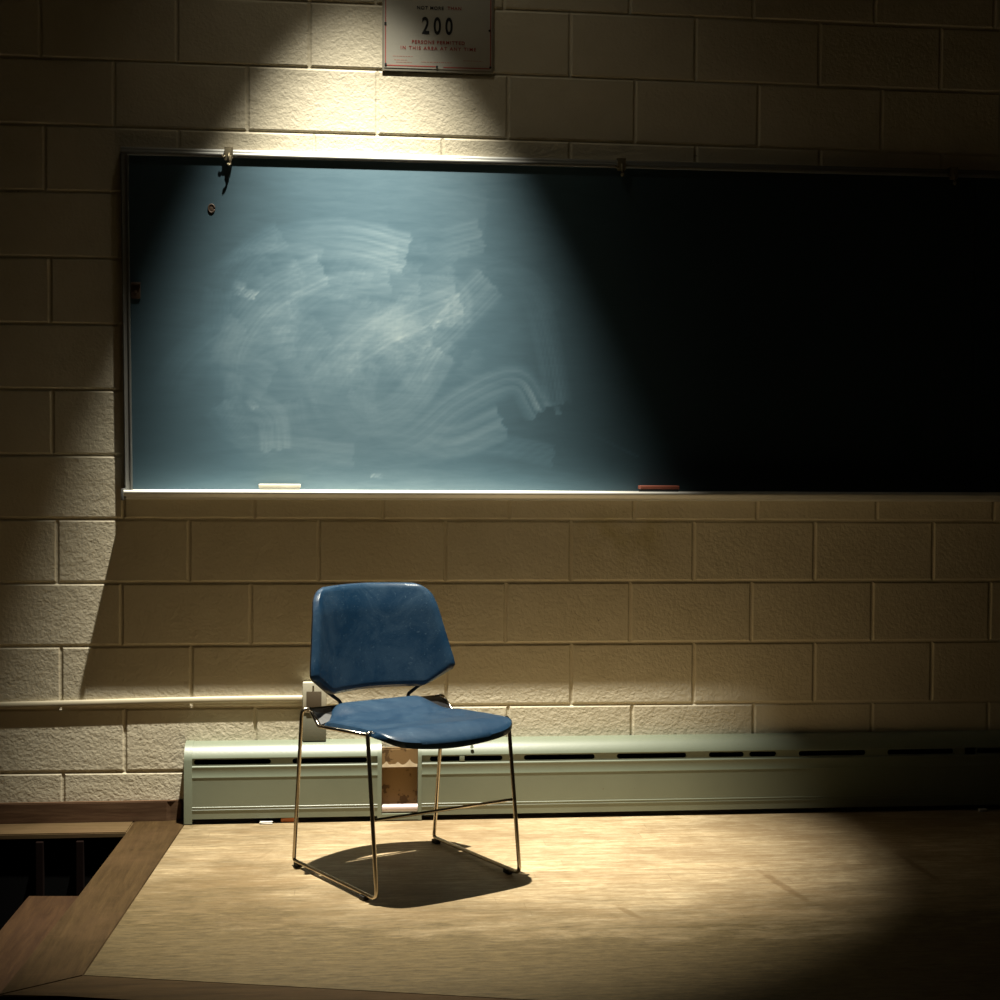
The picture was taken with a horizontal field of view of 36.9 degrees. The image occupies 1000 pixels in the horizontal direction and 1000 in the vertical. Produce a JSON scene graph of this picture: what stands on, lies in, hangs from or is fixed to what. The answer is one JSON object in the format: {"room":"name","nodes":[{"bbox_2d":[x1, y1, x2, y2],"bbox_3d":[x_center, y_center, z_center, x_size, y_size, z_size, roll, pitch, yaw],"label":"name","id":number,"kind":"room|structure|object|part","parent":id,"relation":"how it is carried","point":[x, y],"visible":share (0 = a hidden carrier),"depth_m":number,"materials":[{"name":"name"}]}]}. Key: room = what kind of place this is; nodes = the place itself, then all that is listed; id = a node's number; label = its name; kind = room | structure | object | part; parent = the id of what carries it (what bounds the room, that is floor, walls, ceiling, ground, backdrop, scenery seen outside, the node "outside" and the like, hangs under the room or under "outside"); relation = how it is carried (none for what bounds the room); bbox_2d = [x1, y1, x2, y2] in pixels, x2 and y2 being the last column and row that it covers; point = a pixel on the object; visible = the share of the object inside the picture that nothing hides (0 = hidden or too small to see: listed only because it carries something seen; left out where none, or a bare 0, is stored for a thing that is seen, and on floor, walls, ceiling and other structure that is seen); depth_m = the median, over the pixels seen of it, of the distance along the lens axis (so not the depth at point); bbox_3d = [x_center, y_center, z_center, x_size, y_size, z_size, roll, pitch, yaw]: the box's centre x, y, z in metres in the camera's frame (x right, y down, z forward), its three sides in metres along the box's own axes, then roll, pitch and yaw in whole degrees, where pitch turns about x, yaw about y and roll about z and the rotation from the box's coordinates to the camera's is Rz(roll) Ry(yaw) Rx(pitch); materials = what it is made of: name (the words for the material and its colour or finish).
{"room":"classroom","nodes":[
{"label":"classroom","id":0,"kind":"room"},
{"bbox_2d":[0,837,119,929],"bbox_3d":[-2.474,1.474,4.505,2.610,0.878,0.025,0,2,-6],"label":"wall","id":1,"kind":"structure","parent":0,"point":[17,856],"depth_m":4.59,"materials":[{"name":"black"}]},
{"bbox_2d":[36,840,44,895],"bbox_3d":[-1.406,1.479,4.589,0.022,0.875,0.025,0,2,-6],"label":"trim","id":2,"kind":"structure","parent":1,"relation":"attached to","point":[40,870],"depth_m":4.57,"materials":[{"name":"brown wood"}]},
{"bbox_2d":[0,821,134,838],"bbox_3d":[-2.461,1.020,4.540,2.640,0.015,0.150,0,2,-6],"label":"trim","id":3,"kind":"structure","parent":1,"relation":"attached to","point":[76,829],"depth_m":4.62,"materials":[{"name":"brown wood"}]},
{"bbox_2d":[76,840,84,895],"bbox_3d":[-1.286,1.479,4.601,0.022,0.875,0.025,0,2,-6],"label":"trim","id":4,"kind":"structure","parent":1,"relation":"attached to","point":[80,844],"depth_m":4.58,"materials":[{"name":"brown wood"}]},
{"bbox_2d":[0,0,999,839],"bbox_3d":[0.216,-0.452,4.943,8.218,5.900,0.201,0,2,-6],"label":"wall","id":5,"kind":"structure","parent":0,"point":[560,618],"depth_m":4.80,"materials":[{"name":"beige brick"}]},
{"bbox_2d":[0,800,183,823],"bbox_3d":[-2.392,0.978,4.611,2.792,0.063,0.020,0,2,-6],"label":"baseboard","id":6,"kind":"structure","parent":5,"relation":"attached to","point":[126,810],"depth_m":4.71,"materials":[{"name":"brown wood"}]},
{"bbox_2d":[0,695,302,708],"bbox_3d":[-2.199,0.639,4.624,3.156,0.041,0.012,0,2,-6],"label":"conduit","id":7,"kind":"object","parent":5,"relation":"attached to","point":[292,698],"visible":1,"depth_m":4.73,"materials":[{"name":"metal"}]},
{"bbox_2d":[303,681,326,740],"bbox_3d":[-0.590,0.672,4.776,0.075,0.186,0.038,0,2,-6],"label":"outlet box","id":8,"kind":"object","parent":5,"relation":"attached to","point":[313,696],"visible":0.58,"depth_m":4.76,"materials":[{"name":"beige metal"}]},
{"bbox_3d":[-0.590,0.640,4.758,0.048,0.065,0.001,0,2,-6],"label":"plate","id":9,"kind":"part","parent":8,"relation":"part of","materials":[{"name":"brown metal"}]},
{"bbox_2d":[382,0,493,73],"bbox_3d":[-0.196,-1.505,4.762,0.354,0.291,0.010,0,2,-6],"label":"sign","id":10,"kind":"object","parent":5,"relation":"attached to","point":[440,36],"visible":1,"depth_m":4.76,"materials":[{"name":"paper"}]},
{"bbox_2d":[120,146,999,501],"bbox_3d":[1.244,-0.542,4.889,4.868,1.098,0.111,0,2,-6],"label":"chalkboard","id":11,"kind":"object","parent":5,"relation":"attached to","point":[335,325],"visible":1,"depth_m":4.81,"materials":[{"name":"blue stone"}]},
{"bbox_3d":[-1.164,-0.548,4.682,0.036,1.054,0.030,0,2,-6],"label":"rail","id":12,"kind":"part","parent":11,"relation":"part of","materials":[{"name":"metal"}]},
{"bbox_2d":[221,147,232,165],"bbox_3d":[-0.853,-1.071,4.689,0.037,0.061,0.047,0,2,-6],"label":"hook","id":13,"kind":"object","parent":11,"relation":"attached to","point":[228,151],"visible":1,"depth_m":4.68,"materials":[{"name":"gold metal"}]},
{"bbox_2d":[259,484,300,489],"bbox_3d":[-0.690,-0.035,4.703,0.130,0.030,0.042,0,2,-7],"label":"eraser","id":14,"kind":"object","parent":11,"relation":"on","point":[261,486],"visible":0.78,"depth_m":4.68,"materials":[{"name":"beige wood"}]},
{"bbox_3d":[-0.690,-0.044,4.702,0.130,0.012,0.042,0,2,-7],"label":"handle","id":15,"kind":"part","parent":14,"relation":"part of","materials":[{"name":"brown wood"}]},
{"bbox_3d":[1.243,-1.076,4.913,4.867,0.032,0.029,0,2,-6],"label":"rail","id":16,"kind":"part","parent":11,"relation":"part of","materials":[{"name":"metal"}]},
{"bbox_2d":[124,489,999,501],"bbox_3d":[1.248,-0.011,4.907,4.851,0.030,0.110,0,2,-6],"label":"chalk tray","id":17,"kind":"object","parent":11,"relation":"on","point":[876,495],"depth_m":4.77,"materials":[{"name":"metal"}]},
{"bbox_2d":[615,158,625,176],"bbox_3d":[0.384,-1.066,4.816,0.037,0.061,0.047,0,2,-6],"label":"hook","id":18,"kind":"object","parent":11,"relation":"attached to","point":[621,166],"visible":1,"depth_m":4.81,"materials":[{"name":"gold metal"}]},
{"bbox_2d":[638,485,678,491],"bbox_3d":[0.510,-0.032,4.826,0.128,0.030,0.042,0,2,-5],"label":"eraser","id":19,"kind":"object","parent":11,"relation":"on","point":[642,488],"visible":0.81,"depth_m":4.81,"materials":[{"name":"red wood"}]},
{"bbox_3d":[0.510,-0.041,4.825,0.128,0.012,0.042,0,2,-5],"label":"handle","id":20,"kind":"part","parent":19,"relation":"part of","materials":[{"name":"red wood"}]},
{"bbox_2d":[947,167,957,184],"bbox_3d":[1.482,-1.062,4.928,0.037,0.061,0.047,0,2,-6],"label":"hook","id":21,"kind":"object","parent":11,"relation":"attached to","point":[953,176],"visible":1,"depth_m":4.92,"materials":[{"name":"gold metal"}]},
{"bbox_3d":[2.603,-0.544,5.072,2.086,1.058,0.016,0,2,-6],"label":"slate panel","id":22,"kind":"part","parent":11,"relation":"part of","materials":[{"name":"black stone"}]},
{"bbox_2d":[184,730,999,823],"bbox_3d":[1.371,0.895,4.964,4.750,0.248,0.078,0,2,-6],"label":"baseboard heater","id":23,"kind":"object","parent":5,"relation":"attached to","point":[224,779],"visible":0.93,"depth_m":4.83,"materials":[{"name":"green metal"}]},
{"bbox_3d":[-0.319,1.004,4.763,0.115,0.020,0.016,0,2,-6],"label":"joint sill","id":24,"kind":"part","parent":23,"relation":"part of","materials":[{"name":"metal"}]},
{"bbox_3d":[-0.321,0.893,4.788,0.114,0.204,0.028,0,2,-6],"label":"plate","id":25,"kind":"part","parent":23,"relation":"part of","materials":[{"name":"brown metal"}]},
{"bbox_2d":[84,804,999,999],"bbox_3d":[1.486,1.081,3.716,4.876,0.040,2.596,0,2,-6],"label":"floor","id":26,"kind":"structure","parent":0,"point":[892,902],"depth_m":3.86,"materials":[{"name":"brown wood"}]},
{"bbox_2d":[259,821,272,823],"bbox_3d":[-0.734,1.013,4.709,0.043,0.008,0.016,0,2,-6],"label":"paper scrap","id":27,"kind":"object","parent":26,"relation":"on","point":[260,822],"visible":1,"depth_m":4.70,"materials":[{"name":"white paper"}]},
{"bbox_2d":[281,818,293,821],"bbox_3d":[-0.670,1.009,4.738,0.048,0.015,0.023,0,2,-6],"label":"chip","id":28,"kind":"object","parent":26,"relation":"on","point":[282,819],"visible":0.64,"depth_m":4.73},
{"bbox_2d":[292,582,520,900],"bbox_3d":[-0.260,0.642,4.175,0.479,0.787,0.530,-1,2,-34],"label":"chair","id":29,"kind":"object","parent":26,"relation":"on","point":[373,634],"visible":1,"depth_m":4.26,"materials":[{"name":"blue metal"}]},
{"bbox_3d":[-0.473,0.603,4.190,0.097,0.037,0.073,-1,2,-34],"label":"gusset plate","id":30,"kind":"part","parent":29,"relation":"part of","materials":[{"name":"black metal"}]},
{"bbox_3d":[-0.442,0.807,4.054,0.038,0.446,0.467,-1,2,-34],"label":"sled leg","id":31,"kind":"part","parent":29,"relation":"part of","materials":[{"name":"silver metal"}]},
{"bbox_3d":[-0.444,0.609,4.053,0.015,0.044,0.341,-1,2,-33],"label":"rail","id":32,"kind":"part","parent":29,"relation":"part of","materials":[{"name":"silver metal"}]},
{"bbox_3d":[-0.366,0.394,4.324,0.475,0.301,0.150,-1,2,-34],"label":"backrest","id":33,"kind":"part","parent":29,"relation":"part of","materials":[{"name":"blue plastic"}]},
{"bbox_3d":[-0.232,0.611,4.132,0.430,0.072,0.430,-1,2,-34],"label":"seat","id":34,"kind":"part","parent":29,"relation":"part of","materials":[{"name":"blue plastic"}]},
{"bbox_3d":[-0.198,0.598,4.378,0.097,0.037,0.073,-1,2,-34],"label":"gusset plate","id":35,"kind":"part","parent":29,"relation":"part of","materials":[{"name":"black metal"}]},
{"bbox_3d":[-0.081,0.604,4.300,0.015,0.044,0.341,-1,2,-35],"label":"rail","id":36,"kind":"part","parent":29,"relation":"part of","materials":[{"name":"silver metal"}]},
{"bbox_3d":[-0.078,0.802,4.301,0.038,0.446,0.467,-1,2,-34],"label":"sled leg","id":37,"kind":"part","parent":29,"relation":"part of","materials":[{"name":"silver metal"}]},
{"bbox_2d":[978,808,986,811],"bbox_3d":[1.585,1.019,4.929,0.030,0.010,0.014,0,2,-6],"label":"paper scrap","id":38,"kind":"object","parent":26,"relation":"on","point":[979,809],"visible":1,"depth_m":4.92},
{"bbox_3d":[1.401,1.533,3.669,5.050,0.859,2.700,0,2,-6],"label":"wall","id":39,"kind":"structure","parent":0,"visible":0},
{"bbox_2d":[0,819,184,995],"bbox_3d":[-1.034,1.058,3.992,0.163,0.040,1.542,0,2,-3],"label":"trim","id":40,"kind":"structure","parent":39,"relation":"on","point":[69,949],"depth_m":3.82,"materials":[{"name":"brown wood"}]},
{"bbox_2d":[0,976,518,999],"bbox_3d":[1.501,1.105,2.949,5.175,0.040,0.143,1,2,7],"label":"trim","id":41,"kind":"structure","parent":39,"relation":"attached to","point":[82,987],"depth_m":3.24,"materials":[{"name":"brown wood"}]},
{"bbox_3d":[0.373,2.069,1.670,7.700,0.100,6.500,0,2,-6],"label":"floor","id":42,"kind":"structure","parent":0,"visible":0},
{"bbox_2d":[0,896,77,992],"bbox_3d":[-1.183,1.521,3.674,0.161,0.849,0.902,0,2,-4],"label":"trim","id":43,"kind":"structure","parent":42,"relation":"on","point":[36,917],"depth_m":3.81,"materials":[{"name":"brown wood"}]}
]}

